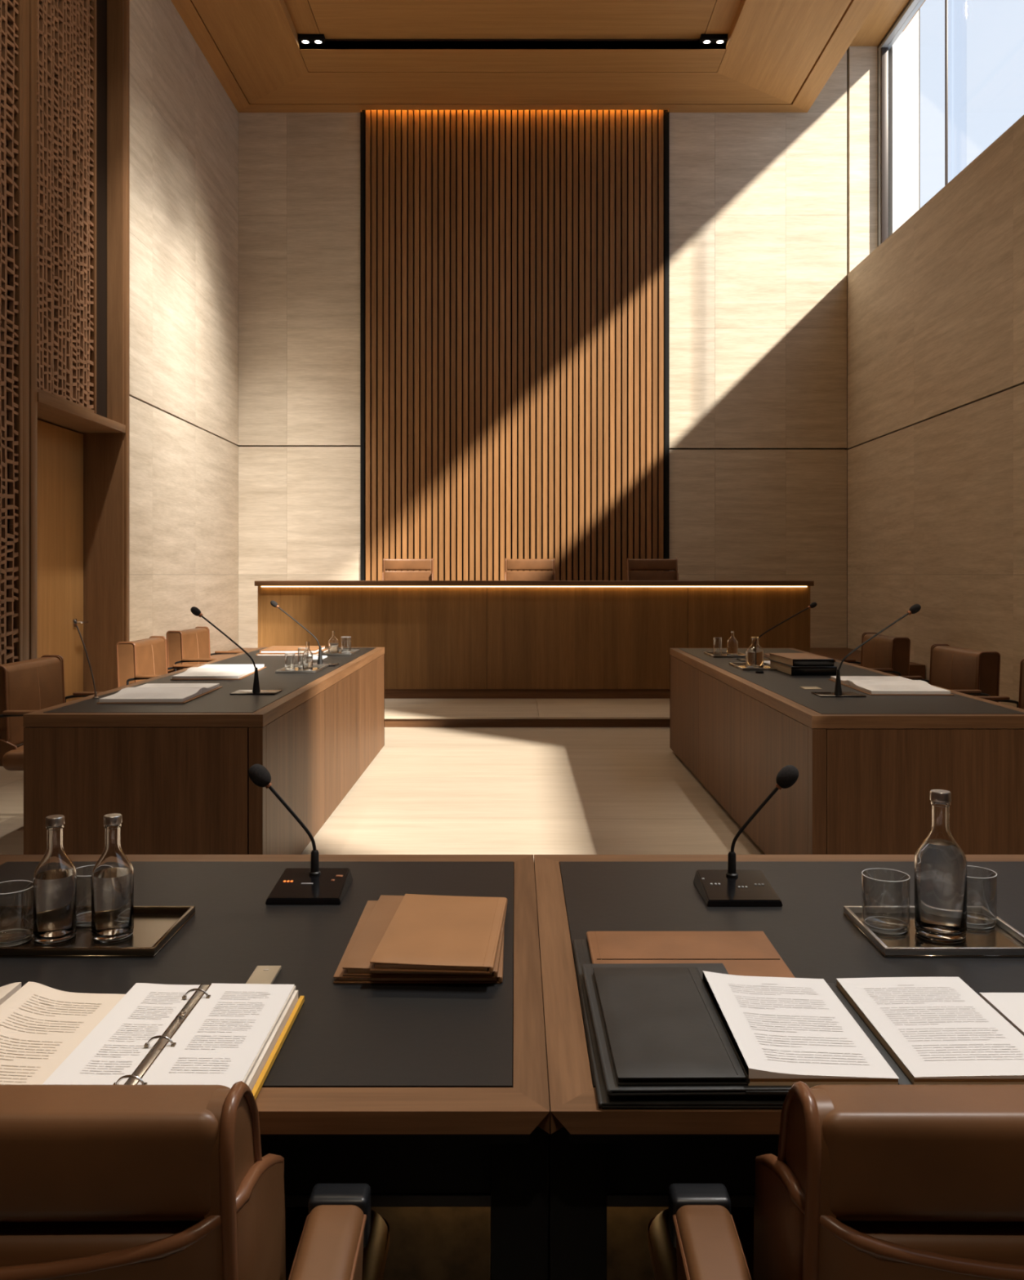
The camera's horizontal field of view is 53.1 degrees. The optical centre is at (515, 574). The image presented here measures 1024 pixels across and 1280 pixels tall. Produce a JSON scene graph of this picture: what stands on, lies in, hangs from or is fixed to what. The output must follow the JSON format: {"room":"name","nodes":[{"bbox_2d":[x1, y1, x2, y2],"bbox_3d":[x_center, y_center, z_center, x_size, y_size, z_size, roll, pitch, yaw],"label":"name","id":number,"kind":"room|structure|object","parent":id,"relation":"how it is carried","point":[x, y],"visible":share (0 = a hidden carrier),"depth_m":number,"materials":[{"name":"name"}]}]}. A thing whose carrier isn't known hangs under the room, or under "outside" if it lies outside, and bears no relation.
{"room":"courtroom","nodes":[
{"label":"courtroom","id":0,"kind":"room"},
{"bbox_2d":[129,0,238,653],"bbox_3d":[-4.100,-2.875,11.500,1.000,8.850,4.000,0,0,0],"label":"wall","id":1,"kind":"structure","parent":0,"point":[184,124],"depth_m":10.96,"materials":[{"name":"brown stone"}]},
{"bbox_2d":[37,419,88,702],"bbox_3d":[-4.018,0.003,8.553,0.264,2.575,1.665,0,0,0],"label":"door","id":2,"kind":"structure","parent":1,"relation":"in","point":[60,450],"depth_m":8.93,"materials":[{"name":"brown wood"}]},
{"bbox_2d":[37,391,125,433],"bbox_3d":[-3.868,-1.337,8.560,0.565,0.075,1.720,0,0,0],"label":"lintel","id":3,"kind":"object","parent":1,"relation":"attached to","point":[51,410],"depth_m":8.61,"materials":[{"name":"brown wood"}]},
{"bbox_2d":[37,0,96,413],"bbox_3d":[-3.745,-3.990,8.325,0.170,5.220,1.250,0,0,0],"label":"lattice screen","id":4,"kind":"object","parent":3,"relation":"on","point":[67,28],"visible":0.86,"depth_m":8.38,"materials":[{"name":"brown wood"}]},
{"bbox_2d":[79,0,129,691],"bbox_3d":[-3.865,-2.650,9.230,0.570,7.900,0.540,0,0,0],"label":"wall panel","id":5,"kind":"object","parent":1,"relation":"attached to","point":[106,455],"depth_m":9.40,"materials":[{"name":"brown wood"}]},
{"bbox_2d":[0,727,764,857],"bbox_3d":[0.150,1.425,5.600,9.500,0.250,16.400,0,0,0],"label":"floor","id":6,"kind":"structure","parent":0,"point":[533,791],"depth_m":5.87,"materials":[{"name":"beige tile"}]},
{"bbox_2d":[5,0,37,663],"bbox_3d":[-3.873,-2.650,7.590,0.555,7.900,0.220,0,0,0],"label":"lattice screen","id":7,"kind":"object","parent":6,"relation":"on","point":[29,6],"depth_m":7.60,"materials":[{"name":"brown wood"}]},
{"bbox_2d":[0,654,102,770],"bbox_3d":[-2.247,0.863,5.120,0.549,0.874,0.792,0,0,0],"label":"leather armchair","id":8,"kind":"object","parent":6,"relation":"on","point":[28,686],"visible":0.48,"depth_m":4.95,"materials":[{"name":"brown leather"}]},
{"bbox_2d":[115,635,197,687],"bbox_3d":[-2.267,0.863,6.799,0.549,0.874,0.792,0,0,-1],"label":"leather armchair","id":9,"kind":"object","parent":6,"relation":"on","point":[138,660],"visible":0.23,"depth_m":6.58,"materials":[{"name":"brown leather"}]},
{"bbox_2d":[0,1080,389,1279],"bbox_3d":[-0.489,0.872,1.136,0.695,0.857,0.632,0,0,0],"label":"leather armchair","id":10,"kind":"object","parent":6,"relation":"on","point":[98,1182],"visible":1,"depth_m":0.85,"materials":[{"name":"brown leather"}]},
{"bbox_2d":[22,647,384,854],"bbox_3d":[-1.437,0.919,5.785,0.925,0.762,3.670,0,0,0],"label":"desk","id":11,"kind":"object","parent":6,"relation":"on","point":[176,775],"visible":0.77,"depth_m":3.95,"materials":[{"name":"brown wood"}]},
{"bbox_2d":[73,619,98,698],"bbox_3d":[-1.866,0.367,4.450,0.111,0.345,0.028,0,0,0],"label":"gooseneck microphone","id":12,"kind":"object","parent":11,"relation":"on","point":[95,696],"visible":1,"depth_m":4.45,"materials":[{"name":"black metal"}]},
{"bbox_2d":[96,683,222,703],"bbox_3d":[-1.573,0.523,4.580,0.365,0.031,0.616,0,0,-2],"label":"paper stack","id":13,"kind":"object","parent":11,"relation":"on","point":[148,693],"visible":1,"depth_m":4.46,"materials":[{"name":"white paper"}]},
{"bbox_2d":[169,664,266,679],"bbox_3d":[-1.603,0.523,5.580,0.355,0.031,0.696,0,0,-3],"label":"paper stack","id":14,"kind":"object","parent":11,"relation":"on","point":[206,672],"visible":0.95,"depth_m":5.43,"materials":[{"name":"white paper"}]},
{"bbox_2d":[190,606,281,694],"bbox_3d":[-1.279,0.342,4.660,0.398,0.393,0.150,0,0,0],"label":"gooseneck microphone","id":15,"kind":"object","parent":11,"relation":"on","point":[196,611],"visible":1,"depth_m":4.65,"materials":[{"name":"black metal"}]},
{"bbox_2d":[256,648,328,655],"bbox_3d":[-1.522,0.531,7.020,0.403,0.015,0.440,0,0,0],"label":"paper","id":16,"kind":"object","parent":11,"relation":"on","point":[323,650],"visible":0.46,"depth_m":6.80,"materials":[{"name":"white paper"}]},
{"bbox_2d":[259,645,324,653],"bbox_3d":[-1.526,0.514,7.040,0.373,0.021,0.420,0,0,-2],"label":"leather folder","id":17,"kind":"object","parent":16,"relation":"on","point":[273,649],"visible":0.92,"depth_m":6.90,"materials":[{"name":"brown leather"}]},
{"bbox_2d":[275,664,328,672],"bbox_3d":[-1.205,0.532,5.800,0.220,0.013,0.400,0,0,0],"label":"serving tray","id":18,"kind":"object","parent":11,"relation":"on","point":[316,668],"visible":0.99,"depth_m":5.76,"materials":[{"name":"grey metal"}]},
{"bbox_2d":[302,641,312,670],"bbox_3d":[-1.165,0.456,5.740,0.056,0.158,0.056,0,0,0],"label":"water bottle","id":19,"kind":"object","parent":18,"relation":"on","point":[307,655],"visible":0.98,"depth_m":5.72,"materials":[{"name":"clear glass"}]},
{"bbox_2d":[270,600,338,666],"bbox_3d":[-1.258,0.346,6.080,0.396,0.385,0.150,0,0,0],"label":"gooseneck microphone","id":20,"kind":"object","parent":11,"relation":"on","point":[273,603],"visible":0.94,"depth_m":6.08,"materials":[{"name":"black metal"}]},
{"bbox_2d":[312,655,327,659],"bbox_3d":[-1.285,0.534,6.600,0.110,0.008,0.200,0,0,0],"label":"paper sheets","id":21,"kind":"object","parent":11,"relation":"on","point":[314,657],"visible":0.43,"depth_m":6.61,"materials":[{"name":"white paper"}]},
{"bbox_2d":[321,648,359,655],"bbox_3d":[-1.195,0.532,7.010,0.200,0.013,0.380,0,0,0],"label":"serving tray","id":22,"kind":"object","parent":11,"relation":"on","point":[353,651],"visible":0.66,"depth_m":6.89,"materials":[{"name":"grey metal"}]},
{"bbox_2d":[328,631,338,653],"bbox_3d":[-1.235,0.458,6.950,0.068,0.154,0.068,0,0,0],"label":"water bottle","id":23,"kind":"object","parent":22,"relation":"on","point":[333,642],"visible":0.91,"depth_m":6.92,"materials":[{"name":"clear glass"}]},
{"bbox_2d":[341,636,351,653],"bbox_3d":[-1.155,0.480,6.980,0.068,0.111,0.068,0,0,0],"label":"water glass","id":24,"kind":"object","parent":22,"relation":"on","point":[341,637],"visible":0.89,"depth_m":6.98,"materials":[{"name":"white"}]},
{"bbox_2d":[166,626,246,673],"bbox_3d":[-2.367,0.863,8.062,0.549,0.874,0.792,0,0,2],"label":"leather armchair","id":25,"kind":"object","parent":6,"relation":"on","point":[192,646],"visible":0.35,"depth_m":7.87,"materials":[{"name":"brown leather"}]},
{"bbox_2d":[0,854,549,1279],"bbox_3d":[-0.483,0.919,1.502,1.034,0.762,0.945,0,0,0],"label":"desk","id":26,"kind":"object","parent":6,"relation":"on","point":[433,1098],"visible":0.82,"depth_m":1.27,"materials":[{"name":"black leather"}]},
{"bbox_2d":[0,981,124,1084],"bbox_3d":[-0.628,0.525,1.146,0.294,0.026,0.292,0,0,0],"label":"open book","id":27,"kind":"object","parent":26,"relation":"on","point":[41,1025],"visible":0.84,"depth_m":1.19,"materials":[{"name":"paper"}]},
{"bbox_2d":[0,906,195,957],"bbox_3d":[-0.674,0.532,1.532,0.332,0.013,0.185,0,0,0],"label":"serving tray","id":28,"kind":"object","parent":26,"relation":"on","point":[154,926],"visible":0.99,"depth_m":1.50,"materials":[{"name":"brown metal"}]},
{"bbox_2d":[0,880,33,946],"bbox_3d":[-0.740,0.496,1.498,0.066,0.079,0.066,0,0,0],"label":"water glass","id":29,"kind":"object","parent":28,"relation":"on","point":[11,937],"visible":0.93,"depth_m":1.50,"materials":[{"name":"white"}]},
{"bbox_2d":[32,814,76,942],"bbox_3d":[-0.680,0.446,1.512,0.059,0.178,0.059,0,0,0],"label":"water bottle","id":30,"kind":"object","parent":28,"relation":"on","point":[55,877],"visible":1,"depth_m":1.49,"materials":[{"name":"clear glass"}]},
{"bbox_2d":[75,864,94,927],"bbox_3d":[-0.655,0.496,1.582,0.062,0.079,0.062,0,0,0],"label":"water glass","id":31,"kind":"object","parent":28,"relation":"on","point":[83,919],"visible":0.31,"depth_m":1.57,"materials":[{"name":"white"}]},
{"bbox_2d":[91,813,133,941],"bbox_3d":[-0.598,0.446,1.520,0.059,0.178,0.059,0,0,0],"label":"water bottle","id":32,"kind":"object","parent":28,"relation":"on","point":[113,874],"visible":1,"depth_m":1.50,"materials":[{"name":"clear glass"}]},
{"bbox_2d":[41,982,304,1099],"bbox_3d":[-0.372,0.521,1.149,0.212,0.035,0.286,0,0,0],"label":"ring binder","id":33,"kind":"object","parent":26,"relation":"on","point":[213,1033],"visible":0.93,"depth_m":1.14,"materials":[{"name":"white paper"}]},
{"bbox_2d":[245,965,281,983],"bbox_3d":[-0.336,0.536,1.352,0.033,0.005,0.092,0,0,0],"label":"tag","id":34,"kind":"object","parent":26,"relation":"on","point":[261,974],"visible":0.6,"depth_m":1.36,"materials":[{"name":"beige paper"}]},
{"bbox_2d":[248,764,352,904],"bbox_3d":[-0.372,0.432,1.735,0.173,0.213,0.131,0,0,0],"label":"desk microphone","id":35,"kind":"object","parent":26,"relation":"on","point":[313,885],"visible":1,"depth_m":1.74,"materials":[{"name":"black plastic"}]},
{"bbox_2d":[333,900,504,983],"bbox_3d":[-0.129,0.533,1.505,0.223,0.010,0.315,0,0,0],"label":"leather folder","id":36,"kind":"object","parent":26,"relation":"on","point":[339,978],"visible":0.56,"depth_m":1.35,"materials":[{"name":"brown leather"}]},
{"bbox_2d":[342,894,507,977],"bbox_3d":[-0.120,0.523,1.497,0.205,0.012,0.305,0,0,2],"label":"leather folder","id":37,"kind":"object","parent":36,"relation":"on","point":[357,962],"visible":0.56,"depth_m":1.41,"materials":[{"name":"brown leather"}]},
{"bbox_2d":[369,893,506,973],"bbox_3d":[-0.102,0.510,1.470,0.161,0.012,0.285,0,0,3],"label":"leather folder","id":38,"kind":"object","parent":37,"relation":"on","point":[426,933],"visible":1,"depth_m":1.43,"materials":[{"name":"brown leather"}]},
{"bbox_2d":[384,698,669,727],"bbox_3d":[0.355,1.255,11.000,7.910,0.090,4.600,0,0,0],"label":"step","id":39,"kind":"structure","parent":6,"relation":"on","point":[398,713],"depth_m":8.98,"materials":[{"name":"beige wood"}]},
{"bbox_2d":[254,580,813,698],"bbox_3d":[0.180,0.636,10.270,5.400,1.148,0.780,0,0,0],"label":"bench","id":40,"kind":"object","parent":39,"relation":"on","point":[440,639],"visible":0.84,"depth_m":9.97,"materials":[{"name":"brown wood"}]},
{"bbox_2d":[533,854,1023,1279],"bbox_3d":[0.593,0.919,1.502,1.114,0.762,0.945,0,0,0],"label":"desk","id":41,"kind":"object","parent":6,"relation":"on","point":[611,1171],"visible":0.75,"depth_m":1.44,"materials":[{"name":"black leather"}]},
{"bbox_2d":[572,939,794,1107],"bbox_3d":[0.227,0.535,1.265,0.287,0.006,0.465,0,0,0],"label":"folder","id":42,"kind":"object","parent":41,"relation":"on","point":[582,955],"visible":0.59,"depth_m":1.04,"materials":[{"name":"leather"}]},
{"bbox_2d":[581,963,791,1095],"bbox_3d":[0.184,0.522,1.200,0.189,0.006,0.335,0,0,-1],"label":"folder","id":43,"kind":"object","parent":42,"relation":"on","point":[612,1088],"visible":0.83,"depth_m":1.09,"materials":[{"name":"grey leather"}]},
{"bbox_2d":[592,967,749,1085],"bbox_3d":[0.170,0.514,1.185,0.136,0.009,0.292,0,0,-1],"label":"folder","id":44,"kind":"object","parent":43,"relation":"on","point":[663,1025],"visible":1,"depth_m":1.15,"materials":[{"name":"leather"}]},
{"bbox_2d":[586,931,795,977],"bbox_3d":[0.234,0.528,1.355,0.261,0.008,0.310,0,0,0],"label":"folder","id":45,"kind":"object","parent":42,"relation":"on","point":[749,953],"visible":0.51,"depth_m":1.43,"materials":[{"name":"leather"}]},
{"bbox_2d":[693,764,798,906],"bbox_3d":[0.397,0.432,1.725,0.173,0.213,0.131,0,0,0],"label":"desk microphone","id":46,"kind":"object","parent":41,"relation":"on","point":[731,886],"visible":1,"depth_m":1.73,"materials":[{"name":"black"}]},
{"bbox_2d":[702,970,1023,1094],"bbox_3d":[0.397,0.519,1.166,0.330,0.038,0.268,0,0,0],"label":"documents","id":47,"kind":"object","parent":41,"relation":"on","point":[928,1030],"visible":0.95,"depth_m":1.14,"materials":[{"name":"white paper"}]},
{"bbox_2d":[843,906,1023,957],"bbox_3d":[0.631,0.532,1.532,0.222,0.013,0.185,0,0,0],"label":"serving tray","id":48,"kind":"object","parent":41,"relation":"on","point":[1002,940],"visible":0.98,"depth_m":1.50,"materials":[{"name":"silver metal"}]},
{"bbox_2d":[861,867,910,934],"bbox_3d":[0.561,0.495,1.552,0.069,0.081,0.069,0,0,0],"label":"water glass","id":49,"kind":"object","parent":48,"relation":"on","point":[877,924],"visible":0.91,"depth_m":1.55,"materials":[{"name":"white"}]},
{"bbox_2d":[914,789,966,941],"bbox_3d":[0.634,0.429,1.528,0.073,0.212,0.073,0,0,0],"label":"water bottle","id":50,"kind":"object","parent":48,"relation":"on","point":[940,862],"visible":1,"depth_m":1.50,"materials":[{"name":"clear glass"}]},
{"bbox_2d":[966,865,996,928],"bbox_3d":[0.704,0.496,1.575,0.067,0.079,0.067,0,0,0],"label":"water glass","id":51,"kind":"object","parent":48,"relation":"on","point":[974,920],"visible":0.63,"depth_m":1.56,"materials":[{"name":"white"}]},
{"bbox_2d":[977,992,1023,1035],"bbox_3d":[0.690,0.530,1.160,0.240,0.016,0.250,0,0,0],"label":"paper","id":52,"kind":"object","parent":41,"relation":"on","point":[1010,1006],"visible":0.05,"depth_m":1.24,"materials":[{"name":"white paper"}]},
{"bbox_2d":[647,1080,1023,1279],"bbox_3d":[0.497,0.872,1.136,0.695,0.857,0.632,0,0,0],"label":"leather armchair","id":53,"kind":"object","parent":6,"relation":"on","point":[864,1182],"visible":1,"depth_m":0.86,"materials":[{"name":"brown leather"}]},
{"bbox_2d":[669,648,1023,854],"bbox_3d":[1.585,0.912,5.715,0.905,0.775,3.610,0,0,0],"label":"desk","id":54,"kind":"object","parent":6,"relation":"on","point":[868,767],"depth_m":3.91,"materials":[{"name":"brown wood"}]},
{"bbox_2d":[703,651,745,657],"bbox_3d":[1.403,0.532,6.825,0.235,0.013,0.350,0,0,0],"label":"serving tray","id":55,"kind":"object","parent":54,"relation":"on","point":[708,653],"visible":0.58,"depth_m":6.82,"materials":[{"name":"beige metal"}]},
{"bbox_2d":[726,631,737,655],"bbox_3d":[1.440,0.455,6.800,0.074,0.161,0.074,0,0,0],"label":"water bottle","id":56,"kind":"object","parent":55,"relation":"on","point":[731,643],"visible":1,"depth_m":6.77,"materials":[{"name":"clear glass"}]},
{"bbox_2d":[728,662,777,670],"bbox_3d":[1.387,0.532,5.935,0.225,0.013,0.370,0,0,0],"label":"serving tray","id":57,"kind":"object","parent":54,"relation":"on","point":[741,666],"visible":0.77,"depth_m":5.90,"materials":[{"name":"beige metal"}]},
{"bbox_2d":[745,651,755,667],"bbox_3d":[1.335,0.487,5.820,0.055,0.096,0.055,0,0,0],"label":"water glass","id":58,"kind":"object","parent":57,"relation":"on","point":[745,651],"visible":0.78,"depth_m":5.82,"materials":[{"name":"clear glass"}]},
{"bbox_2d":[746,636,764,666],"bbox_3d":[1.392,0.450,5.950,0.100,0.171,0.100,0,0,0],"label":"carafe","id":59,"kind":"object","parent":57,"relation":"on","point":[754,646],"visible":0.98,"depth_m":5.91,"materials":[{"name":"clear glass"}]},
{"bbox_2d":[736,602,816,661],"bbox_3d":[1.645,0.356,6.420,0.489,0.366,0.150,0,0,0],"label":"gooseneck microphone","id":60,"kind":"object","parent":54,"relation":"on","point":[812,605],"visible":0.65,"depth_m":6.42,"materials":[{"name":"black metal"}]},
{"bbox_2d":[764,653,835,662],"bbox_3d":[1.802,0.530,6.550,0.343,0.017,0.500,0,0,1],"label":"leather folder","id":61,"kind":"object","parent":54,"relation":"on","point":[766,655],"visible":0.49,"depth_m":6.67,"materials":[{"name":"brown leather"}]},
{"bbox_2d":[768,659,836,675],"bbox_3d":[1.588,0.514,5.678,0.245,0.048,0.444,0,0,-1],"label":"binder","id":62,"kind":"object","parent":54,"relation":"on","point":[785,668],"visible":0.8,"depth_m":5.46,"materials":[{"name":"leather"}]},
{"bbox_2d":[768,653,833,666],"bbox_3d":[1.582,0.471,5.688,0.225,0.038,0.434,0,0,-3],"label":"binder","id":63,"kind":"object","parent":62,"relation":"on","point":[789,659],"visible":1,"depth_m":5.52,"materials":[{"name":"leather"}]},
{"bbox_2d":[799,686,822,689],"bbox_3d":[1.395,0.536,4.840,0.080,0.004,0.090,0,0,0],"label":"name card","id":64,"kind":"object","parent":54,"relation":"on","point":[802,687],"visible":1,"depth_m":4.83,"materials":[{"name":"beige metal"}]},
{"bbox_2d":[810,604,920,697],"bbox_3d":[1.574,0.335,4.570,0.468,0.407,0.150,0,0,0],"label":"gooseneck microphone","id":65,"kind":"object","parent":54,"relation":"on","point":[837,692],"visible":1,"depth_m":4.56,"materials":[{"name":"black metal"}]},
{"bbox_2d":[828,675,953,695],"bbox_3d":[1.777,0.523,4.900,0.370,0.031,0.676,0,0,2],"label":"papers","id":66,"kind":"object","parent":54,"relation":"on","point":[869,685],"visible":0.98,"depth_m":4.76,"materials":[{"name":"white paper"}]},
{"bbox_2d":[834,632,910,675],"bbox_3d":[2.407,0.863,7.250,0.549,0.874,0.792,0,0,0],"label":"leather armchair","id":67,"kind":"object","parent":6,"relation":"on","point":[890,655],"visible":0.3,"depth_m":7.04,"materials":[{"name":"brown leather"}]},
{"bbox_2d":[899,644,999,702],"bbox_3d":[2.407,0.863,5.971,0.549,0.874,0.792,0,0,-2],"label":"leather armchair","id":68,"kind":"object","parent":6,"relation":"on","point":[974,673],"visible":0.33,"depth_m":5.82,"materials":[{"name":"brown leather"}]},
{"bbox_2d":[976,658,1023,709],"bbox_3d":[2.427,0.863,4.920,0.549,0.874,0.792,0,0,0],"label":"leather armchair","id":69,"kind":"object","parent":6,"relation":"on","point":[1020,704],"visible":0.13,"depth_m":5.22,"materials":[{"name":"brown leather"}]},
{"bbox_3d":[-3.865,1.215,6.340,0.570,0.170,2.280,0,0,0],"label":"trim","id":70,"kind":"structure","parent":6,"relation":"on","visible":0},
{"bbox_2d":[0,0,22,664],"bbox_3d":[-3.685,-2.735,6.340,0.170,7.730,2.280,0,0,0],"label":"lattice screen","id":71,"kind":"object","parent":70,"relation":"on","point":[11,35],"visible":0.84,"depth_m":7.36,"materials":[{"name":"brown wood"}]},
{"bbox_2d":[382,558,433,580],"bbox_3d":[-1.235,0.380,11.579,0.759,1.140,0.632,0,0,0],"label":"leather armchair","id":72,"kind":"object","parent":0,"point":[393,569],"visible":0.37,"depth_m":11.75,"materials":[{"name":"brown leather"}]},
{"bbox_2d":[170,0,925,112],"bbox_3d":[0.200,-6.800,5.500,9.600,1.600,16.200,0,0,0],"label":"ceiling","id":73,"kind":"structure","parent":0,"point":[776,55],"depth_m":11.80,"materials":[{"name":"brown wood"}]},
{"bbox_2d":[297,34,324,44],"bbox_3d":[-2.315,-6.086,11.640,0.290,0.068,0.100,0,0,0],"label":"recessed light","id":74,"kind":"object","parent":73,"relation":"in","point":[303,38],"visible":1,"depth_m":11.59,"materials":[{"name":"black paint"}]},
{"bbox_2d":[699,34,727,44],"bbox_3d":[2.250,-6.086,11.640,0.300,0.068,0.100,0,0,0],"label":"recessed light","id":75,"kind":"object","parent":73,"relation":"in","point":[704,38],"visible":1,"depth_m":11.60,"materials":[{"name":"black paint"}]},
{"bbox_2d":[238,8,919,648],"bbox_3d":[0.350,-3.275,13.548,9.900,9.650,0.504,0,0,0],"label":"wall","id":76,"kind":"structure","parent":0,"point":[771,214],"depth_m":13.30,"materials":[{"name":"brown stone"}]},
{"bbox_2d":[360,110,669,580],"bbox_3d":[-0.009,-2.600,13.350,4.006,7.100,0.140,0,0,0],"label":"slatted panel","id":77,"kind":"object","parent":76,"relation":"attached to","point":[514,264],"visible":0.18,"depth_m":13.29,"materials":[{"name":"brown wood"}]},
{"bbox_2d":[210,648,924,679],"bbox_3d":[0.355,1.089,12.015,7.890,0.278,2.530,0,0,0],"label":"trim","id":78,"kind":"structure","parent":76,"relation":"attached to","point":[915,669],"depth_m":12.08,"materials":[{"name":"brown wood"}]},
{"bbox_2d":[504,558,555,580],"bbox_3d":[0.165,0.380,11.579,0.759,1.140,0.632,0,0,0],"label":"leather armchair","id":79,"kind":"object","parent":78,"relation":"on","point":[515,569],"visible":0.27,"depth_m":11.75,"materials":[{"name":"brown leather"}]},
{"bbox_2d":[626,558,678,580],"bbox_3d":[1.575,0.380,11.579,0.759,1.140,0.632,0,0,0],"label":"leather armchair","id":80,"kind":"object","parent":78,"relation":"on","point":[637,569],"visible":0.36,"depth_m":11.75,"materials":[{"name":"brown leather"}]},
{"bbox_2d":[888,10,918,236],"bbox_3d":[5.030,-5.650,13.350,0.340,3.900,0.300,0,0,0],"label":"window pane","id":81,"kind":"object","parent":76,"relation":"attached to","point":[903,55],"depth_m":13.20,"materials":[{"name":"white"}]},
{"bbox_2d":[845,115,1023,706],"bbox_3d":[4.605,-3.025,5.410,0.590,9.150,16.020,0,0,0],"label":"wall","id":82,"kind":"structure","parent":0,"point":[935,448],"depth_m":10.29,"materials":[{"name":"brown"}]},
{"bbox_2d":[877,0,947,246],"bbox_3d":[4.815,-5.380,9.600,0.230,2.960,7.400,0,0,0],"label":"window frame","id":83,"kind":"structure","parent":82,"relation":"in","point":[883,46],"depth_m":13.19,"materials":[{"name":"silver metal"}]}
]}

